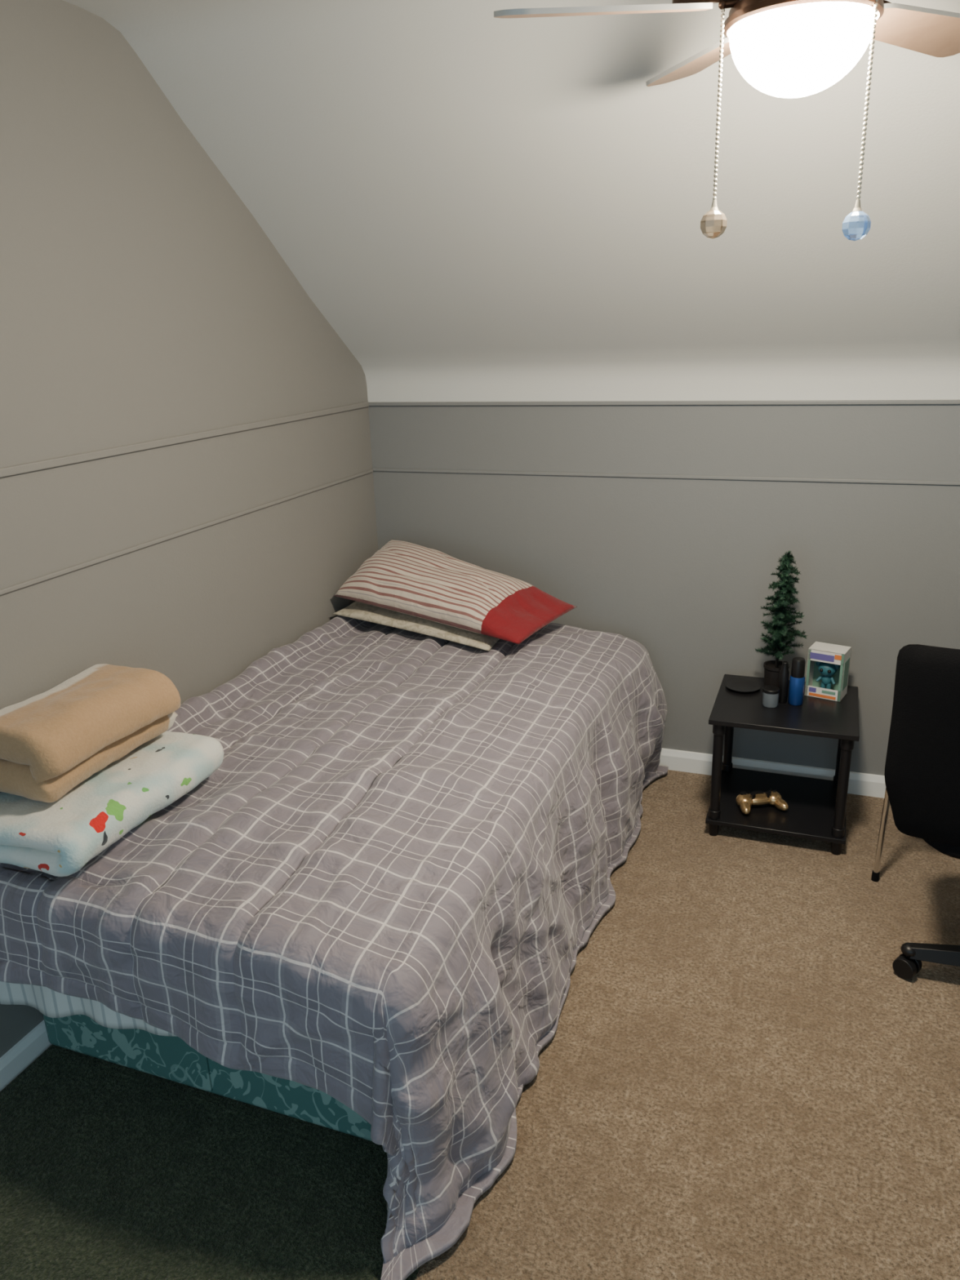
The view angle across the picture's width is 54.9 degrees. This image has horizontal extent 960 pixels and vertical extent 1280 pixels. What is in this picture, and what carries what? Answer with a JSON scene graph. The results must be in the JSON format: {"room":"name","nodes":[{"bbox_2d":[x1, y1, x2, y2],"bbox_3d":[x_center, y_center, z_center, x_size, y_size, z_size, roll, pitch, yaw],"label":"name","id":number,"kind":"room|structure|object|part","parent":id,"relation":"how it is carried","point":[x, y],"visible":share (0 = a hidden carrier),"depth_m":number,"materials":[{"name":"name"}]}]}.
{"room":"bedroom","nodes":[
{"label":"bedroom","id":0,"kind":"room"},
{"bbox_2d":[0,0,377,1057],"bbox_3d":[-1.240,-0.087,1.870,0.100,2.445,4.280,5,20,20],"label":"wall","id":1,"kind":"structure","parent":0,"point":[142,300],"depth_m":2.47,"materials":[{"name":"grey paint"}]},
{"bbox_2d":[0,1019,51,1091],"bbox_3d":[-1.152,1.044,2.224,0.013,0.071,4.263,5,20,20],"label":"baseboard","id":2,"kind":"structure","parent":1,"relation":"attached to","point":[25,1051],"depth_m":2.28,"materials":[{"name":"white wood"}]},
{"bbox_2d":[0,401,368,477],"bbox_3d":[-1.195,-0.273,1.786,0.010,0.020,4.260,5,20,20],"label":"trim","id":3,"kind":"structure","parent":1,"relation":"attached to","point":[64,460],"depth_m":2.55,"materials":[{"name":"grey paint"}]},
{"bbox_2d":[0,469,373,595],"bbox_3d":[-1.188,-0.025,1.871,0.008,0.012,4.260,5,20,20],"label":"trim","id":4,"kind":"structure","parent":1,"relation":"attached to","point":[15,587],"depth_m":2.59,"materials":[{"name":"grey paint"}]},
{"bbox_2d":[0,769,959,1279],"bbox_3d":[0.746,1.294,1.563,4.260,0.100,4.480,5,20,20],"label":"floor","id":5,"kind":"structure","parent":0,"point":[738,1077],"depth_m":2.18,"materials":[{"name":"beige carpet"}]},
{"bbox_2d":[0,1044,420,1279],"bbox_3d":[-0.817,1.303,1.522,1.136,0.008,2.100,5,20,20],"label":"rug","id":6,"kind":"object","parent":5,"relation":"on","point":[109,1171],"visible":0.46,"depth_m":1.95,"materials":[{"name":"carpet"}]},
{"bbox_2d":[0,981,372,1141],"bbox_3d":[-0.315,0.530,2.886,1.015,0.545,2.059,5,20,20],"label":"bed","id":7,"kind":"object","parent":6,"relation":"on","point":[88,1027],"visible":0.16,"depth_m":2.13,"materials":[{"name":"fabric"}]},
{"bbox_2d":[0,615,668,1279],"bbox_3d":[-0.243,0.500,2.750,1.248,0.679,2.316,5,20,20],"label":"comforter","id":8,"kind":"object","parent":7,"relation":"on","point":[386,888],"visible":0.9,"depth_m":2.03,"materials":[{"name":"grey fabric"}]},
{"bbox_2d":[0,730,223,876],"bbox_3d":[-0.897,0.358,2.182,0.352,0.106,0.554,5,20,20],"label":"blanket","id":9,"kind":"object","parent":8,"relation":"on","point":[59,837],"visible":0.86,"depth_m":2.04,"materials":[{"name":"white fabric"}]},
{"bbox_2d":[0,663,180,802],"bbox_3d":[-0.942,0.206,2.176,0.280,0.185,0.439,5,20,20],"label":"fleece blanket","id":10,"kind":"object","parent":9,"relation":"on","point":[53,740],"visible":1,"depth_m":2.08,"materials":[{"name":"beige fabric"}]},
{"bbox_2d":[333,600,499,650],"bbox_3d":[-0.195,-0.098,3.488,0.712,0.076,0.398,8,21,26],"label":"pillow","id":11,"kind":"object","parent":8,"relation":"on","point":[357,610],"visible":0.3,"depth_m":3.35,"materials":[{"name":"white fabric"}]},
{"bbox_2d":[333,539,577,644],"bbox_3d":[-0.105,-0.204,3.432,0.840,0.221,0.397,9,22,30],"label":"striped pillow","id":12,"kind":"object","parent":11,"relation":"on","point":[405,577],"visible":1,"depth_m":3.34,"materials":[{"name":"white fabric"}]},
{"bbox_2d":[705,674,859,854],"bbox_3d":[1.058,0.425,3.245,0.464,0.445,0.440,5,20,20],"label":"end table","id":13,"kind":"object","parent":5,"relation":"on","point":[817,809],"visible":0.88,"depth_m":3.15,"materials":[{"name":"black laminate"}]},
{"bbox_2d":[724,679,760,692],"bbox_3d":[0.942,0.167,3.308,0.124,0.010,0.124,5,20,20],"label":"round dish","id":14,"kind":"object","parent":13,"relation":"on","point":[735,685],"visible":1,"depth_m":3.31,"materials":[{"name":"black ceramic"}]},
{"bbox_2d":[735,788,788,814],"bbox_3d":[0.984,0.563,3.233,0.167,0.056,0.105,-4,19,-6],"label":"game controller","id":15,"kind":"object","parent":13,"relation":"on","point":[744,800],"visible":1,"depth_m":3.23,"materials":[{"name":"gold metal"}]},
{"bbox_2d":[761,685,779,707],"bbox_3d":[0.990,0.193,3.146,0.056,0.062,0.056,5,20,20],"label":"candle jar","id":16,"kind":"object","parent":13,"relation":"on","point":[771,694],"visible":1,"depth_m":3.13,"materials":[{"name":"grey glass"}]},
{"bbox_2d":[754,550,807,687],"bbox_3d":[1.046,-0.058,3.183,0.168,0.509,0.184,2,19,10],"label":"tree","id":17,"kind":"object","parent":13,"relation":"on","point":[778,630],"visible":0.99,"depth_m":3.17,"materials":[{"name":"green plant"}]},
{"bbox_2d":[778,661,789,702],"bbox_3d":[1.038,0.143,3.158,0.031,0.145,0.031,5,20,20],"label":"bottle","id":18,"kind":"object","parent":13,"relation":"on","point":[784,673],"visible":0.97,"depth_m":3.15,"materials":[{"name":"black plastic"}]},
{"bbox_2d":[787,657,805,706],"bbox_3d":[1.077,0.139,3.137,0.049,0.163,0.049,5,20,20],"label":"bottle","id":19,"kind":"object","parent":13,"relation":"on","point":[797,679],"visible":1,"depth_m":3.12,"materials":[{"name":"blue"}]},
{"bbox_2d":[804,641,851,702],"bbox_3d":[1.204,0.108,3.199,0.121,0.172,0.092,11,23,33],"label":"box","id":20,"kind":"object","parent":13,"relation":"on","point":[828,666],"visible":1,"depth_m":3.18,"materials":[{"name":"white cardboard"}]},
{"bbox_2d":[871,787,889,881],"bbox_3d":[1.550,0.492,2.959,0.458,0.470,0.510,8,21,27],"label":"stool","id":21,"kind":"object","parent":5,"relation":"on","point":[875,873],"visible":0.09,"depth_m":2.88,"materials":[{"name":"silver metal"}]},
{"bbox_2d":[884,644,959,979],"bbox_3d":[1.389,0.459,2.266,0.776,0.987,0.706,5,20,20],"label":"office chair","id":22,"kind":"object","parent":5,"relation":"on","point":[922,775],"visible":1,"depth_m":2.18,"materials":[{"name":"black fabric"}]},
{"bbox_3d":[1.206,0.267,2.123,0.499,0.520,0.102,5,20,20],"label":"backrest","id":23,"kind":"part","parent":22,"relation":"part of","materials":[{"name":"black fabric"}]},
{"bbox_3d":[1.375,0.457,2.399,0.450,0.072,0.450,5,20,20],"label":"seat","id":24,"kind":"part","parent":22,"relation":"part of","materials":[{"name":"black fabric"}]},
{"bbox_2d":[62,0,959,402],"bbox_3d":[0.701,-0.661,0.960,4.160,1.130,4.400,5,20,20],"label":"ceiling","id":25,"kind":"structure","parent":0,"point":[479,206],"depth_m":2.52,"materials":[{"name":"paint"}]},
{"bbox_2d":[493,0,959,240],"bbox_3d":[0.527,-0.982,1.504,0.975,0.628,0.938,5,20,20],"label":"ceiling fan","id":26,"kind":"object","parent":25,"relation":"hanging from","point":[782,48],"depth_m":1.51,"materials":[{"name":"white glass"}]},
{"bbox_2d":[368,404,959,775],"bbox_3d":[1.494,-0.112,3.250,4.260,1.430,0.100,5,20,20],"label":"wall","id":27,"kind":"structure","parent":0,"point":[681,569],"depth_m":3.39,"materials":[{"name":"grey paint"}]},
{"bbox_2d":[368,400,959,405],"bbox_3d":[1.451,-0.765,2.973,4.056,0.014,0.012,5,20,20],"label":"trim","id":28,"kind":"structure","parent":27,"relation":"attached to","point":[785,402],"depth_m":3.24,"materials":[{"name":"grey paint"}]},
{"bbox_2d":[372,467,959,485],"bbox_3d":[1.460,-0.521,3.058,4.056,0.012,0.008,5,20,20],"label":"trim","id":29,"kind":"structure","parent":27,"relation":"attached to","point":[588,474],"depth_m":3.32,"materials":[{"name":"grey paint"}]},
{"bbox_2d":[658,747,885,798],"bbox_3d":[1.495,0.543,3.415,4.060,0.084,0.016,5,20,20],"label":"baseboard","id":30,"kind":"structure","parent":27,"relation":"attached to","point":[860,784],"depth_m":3.54,"materials":[{"name":"white wood"}]}
]}

